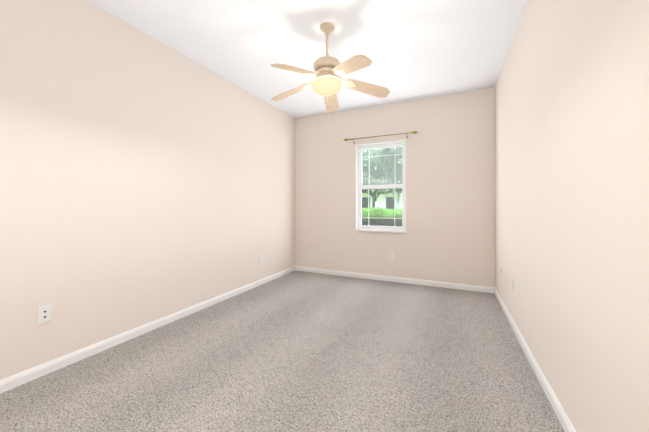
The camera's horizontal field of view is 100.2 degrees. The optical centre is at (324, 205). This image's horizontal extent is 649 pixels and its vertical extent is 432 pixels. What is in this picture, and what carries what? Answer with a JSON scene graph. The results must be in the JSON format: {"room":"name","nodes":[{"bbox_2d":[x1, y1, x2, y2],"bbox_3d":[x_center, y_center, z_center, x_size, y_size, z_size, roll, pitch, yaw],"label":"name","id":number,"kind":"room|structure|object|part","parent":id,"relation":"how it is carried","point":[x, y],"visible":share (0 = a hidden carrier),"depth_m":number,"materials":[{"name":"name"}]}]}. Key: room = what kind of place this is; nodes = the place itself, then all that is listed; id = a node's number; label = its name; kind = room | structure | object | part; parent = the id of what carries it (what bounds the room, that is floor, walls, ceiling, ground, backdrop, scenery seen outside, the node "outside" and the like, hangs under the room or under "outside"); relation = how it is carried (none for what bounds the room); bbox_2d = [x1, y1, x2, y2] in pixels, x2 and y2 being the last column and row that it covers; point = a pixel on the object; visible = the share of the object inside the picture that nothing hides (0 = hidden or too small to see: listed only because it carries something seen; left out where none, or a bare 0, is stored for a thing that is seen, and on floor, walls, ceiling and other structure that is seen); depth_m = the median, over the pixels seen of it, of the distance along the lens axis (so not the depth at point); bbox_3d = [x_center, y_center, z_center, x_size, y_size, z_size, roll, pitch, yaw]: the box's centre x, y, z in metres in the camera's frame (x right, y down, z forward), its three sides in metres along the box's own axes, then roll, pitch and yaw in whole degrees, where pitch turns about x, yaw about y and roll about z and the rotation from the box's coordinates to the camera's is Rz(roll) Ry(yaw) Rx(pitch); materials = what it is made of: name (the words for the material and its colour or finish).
{"room":"empty bedroom","nodes":[
{"label":"empty bedroom","id":0,"kind":"room"},
{"bbox_2d":[0,0,294,379],"bbox_3d":[-1.733,-0.214,2.701,0.200,2.820,5.640,0,0,25],"label":"wall","id":1,"kind":"structure","parent":0,"point":[145,178],"depth_m":2.34,"materials":[{"name":"beige paint"}]},
{"bbox_2d":[37,304,51,324],"bbox_3d":[-1.975,0.769,1.918,0.014,0.120,0.074,0,0,25],"label":"electrical outlet","id":2,"kind":"object","parent":1,"relation":"attached to","point":[44,314],"visible":1,"depth_m":1.92,"materials":[{"name":"white plastic"}]},
{"bbox_2d":[0,266,294,393],"bbox_3d":[-1.636,1.156,2.652,0.014,0.080,5.240,0,0,25],"label":"baseboard","id":3,"kind":"structure","parent":1,"relation":"attached to","point":[21,378],"depth_m":2.30,"materials":[{"name":"white wood"}]},
{"bbox_2d":[259,254,262,262],"bbox_3d":[-0.965,0.805,4.117,0.008,0.120,0.074,0,0,25],"label":"electrical outlet","id":4,"kind":"object","parent":1,"relation":"attached to","point":[260,258],"visible":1,"depth_m":4.12,"materials":[{"name":"white plastic"}]},
{"bbox_2d":[0,271,564,431],"bbox_3d":[-0.203,1.269,1.992,3.569,0.150,5.640,0,0,25],"label":"floor","id":5,"kind":"structure","parent":0,"point":[297,351],"depth_m":1.94,"materials":[{"name":"carpet"}]},
{"bbox_2d":[88,0,527,117],"bbox_3d":[-0.203,-1.701,2.000,3.569,0.150,5.640,0,0,25],"label":"ceiling","id":6,"kind":"structure","parent":0,"point":[415,49],"depth_m":2.67,"materials":[{"name":"white paint"}]},
{"bbox_2d":[270,22,389,118],"bbox_3d":[-0.015,-1.204,2.483,1.101,0.842,1.153,0,0,25],"label":"fan","id":7,"kind":"object","parent":6,"relation":"hanging from","point":[326,83],"visible":1,"depth_m":2.40,"materials":[{"name":"beige wood"}]},
{"bbox_3d":[-0.322,-1.093,2.625,0.424,0.102,0.145,0,0,25],"label":"blade","id":8,"kind":"part","parent":7,"relation":"part of","materials":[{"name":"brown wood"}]},
{"bbox_3d":[-0.239,-1.095,2.183,0.233,0.102,0.422,0,0,25],"label":"blade","id":9,"kind":"part","parent":7,"relation":"part of","materials":[{"name":"brown wood"}]},
{"bbox_3d":[0.024,-1.071,2.462,0.267,0.102,0.267,0,0,25],"label":"lamp shade","id":10,"kind":"part","parent":7,"relation":"part of","materials":[{"name":"glass"}]},
{"bbox_3d":[0.024,-0.904,2.461,0.048,0.242,0.048,0,0,25],"label":"finial chain","id":11,"kind":"part","parent":7,"relation":"part of","materials":[{"name":"silver metal"}]},
{"bbox_3d":[0.070,-1.093,2.842,0.224,0.102,0.429,0,0,25],"label":"blade","id":12,"kind":"part","parent":7,"relation":"part of","materials":[{"name":"brown wood"}]},
{"bbox_3d":[0.209,-1.095,2.128,0.384,0.102,0.319,0,0,25],"label":"blade","id":13,"kind":"part","parent":7,"relation":"part of","materials":[{"name":"brown wood"}]},
{"bbox_3d":[0.398,-1.094,2.533,0.392,0.102,0.310,0,0,25],"label":"blade","id":14,"kind":"part","parent":7,"relation":"part of","materials":[{"name":"brown wood"}]},
{"bbox_2d":[295,87,494,286],"bbox_3d":[0.935,-0.209,4.466,3.169,2.820,0.200,0,0,25],"label":"wall","id":15,"kind":"structure","parent":0,"point":[449,236],"depth_m":4.14,"materials":[{"name":"beige paint"}]},
{"bbox_2d":[354,229,406,232],"bbox_3d":[0.905,0.414,4.404,0.850,0.022,0.103,0,0,25],"label":"window sill","id":16,"kind":"structure","parent":15,"relation":"attached to","point":[381,231],"depth_m":4.39,"materials":[{"name":"white wood"}]},
{"bbox_2d":[355,140,405,231],"bbox_3d":[0.923,-0.300,4.445,0.820,1.450,0.149,0,0,25],"label":"window","id":17,"kind":"structure","parent":15,"relation":"in","point":[377,186],"depth_m":4.49,"materials":[{"name":"white plastic"}]},
{"bbox_2d":[344,131,417,143],"bbox_3d":[0.871,-1.086,4.332,1.199,0.085,0.101,0,0,25],"label":"curtain rod","id":18,"kind":"object","parent":15,"relation":"attached to","point":[414,132],"visible":1,"depth_m":4.28,"materials":[{"name":"gold metal"}]},
{"bbox_2d":[389,253,393,259],"bbox_3d":[1.054,0.805,4.294,0.074,0.120,0.008,0,0,25],"label":"electrical outlet","id":19,"kind":"object","parent":15,"relation":"attached to","point":[391,256],"visible":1,"depth_m":4.29,"materials":[{"name":"white plastic"}]},
{"bbox_2d":[295,266,494,292],"bbox_3d":[0.890,1.160,4.365,3.169,0.080,0.014,0,0,25],"label":"baseboard","id":20,"kind":"structure","parent":15,"relation":"attached to","point":[413,281],"depth_m":4.22,"materials":[{"name":"white wood"}]},
{"bbox_2d":[495,0,648,431],"bbox_3d":[1.327,-0.218,1.291,0.200,2.820,5.640,0,0,25],"label":"wall","id":21,"kind":"structure","parent":0,"point":[572,172],"depth_m":1.29,"materials":[{"name":"beige paint"}]},
{"bbox_2d":[511,277,513,290],"bbox_3d":[1.847,0.771,2.667,0.008,0.120,0.074,0,0,25],"label":"electrical outlet","id":22,"kind":"object","parent":21,"relation":"attached to","point":[512,283],"visible":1,"depth_m":2.66,"materials":[{"name":"white plastic"}]},
{"bbox_2d":[494,288,575,431],"bbox_3d":[1.229,1.152,1.332,0.014,0.080,5.240,0,0,25],"label":"baseboard","id":23,"kind":"structure","parent":21,"relation":"attached to","point":[563,418],"depth_m":1.81,"materials":[{"name":"white"}]},
{"label":"outside","id":24,"kind":"structure","parent":0,"visible":0},
{"bbox_3d":[14.500,1.623,31.132,120.000,0.100,59.200,0,0,25],"label":"lawn","id":25,"kind":"structure","parent":24,"visible":0},
{"bbox_2d":[362,148,382,176],"bbox_3d":[1.718,-1.877,22.718,7.023,6.906,3.499,0,0,25],"label":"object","id":26,"kind":"structure","parent":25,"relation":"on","point":[367,157],"depth_m":20.81,"materials":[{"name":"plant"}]},
{"bbox_2d":[362,148,398,207],"bbox_3d":[3.582,-1.263,16.546,3.525,5.638,2.287,0,0,25],"label":"tree","id":27,"kind":"object","parent":25,"relation":"on","point":[365,177],"depth_m":16.26,"materials":[{"name":"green plant"}]},
{"bbox_2d":[362,181,401,208],"bbox_3d":[10.332,-1.032,29.261,26.000,5.200,6.900,0,0,25],"label":"building","id":28,"kind":"structure","parent":25,"relation":"on","point":[386,200],"depth_m":28.19,"materials":[{"name":"white paint"}]},
{"bbox_2d":[362,207,401,225],"bbox_3d":[1.358,0.765,6.195,11.097,1.480,1.339,0,0,25],"label":"hedge","id":29,"kind":"object","parent":25,"relation":"on","point":[378,210],"depth_m":5.65,"materials":[{"name":"green plant"}]},
{"bbox_2d":[380,147,401,201],"bbox_3d":[3.568,-0.979,10.011,2.802,5.031,2.500,0,0,25],"label":"tree","id":30,"kind":"object","parent":25,"relation":"on","point":[393,161],"depth_m":9.62,"materials":[{"name":"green plant"}]}
]}

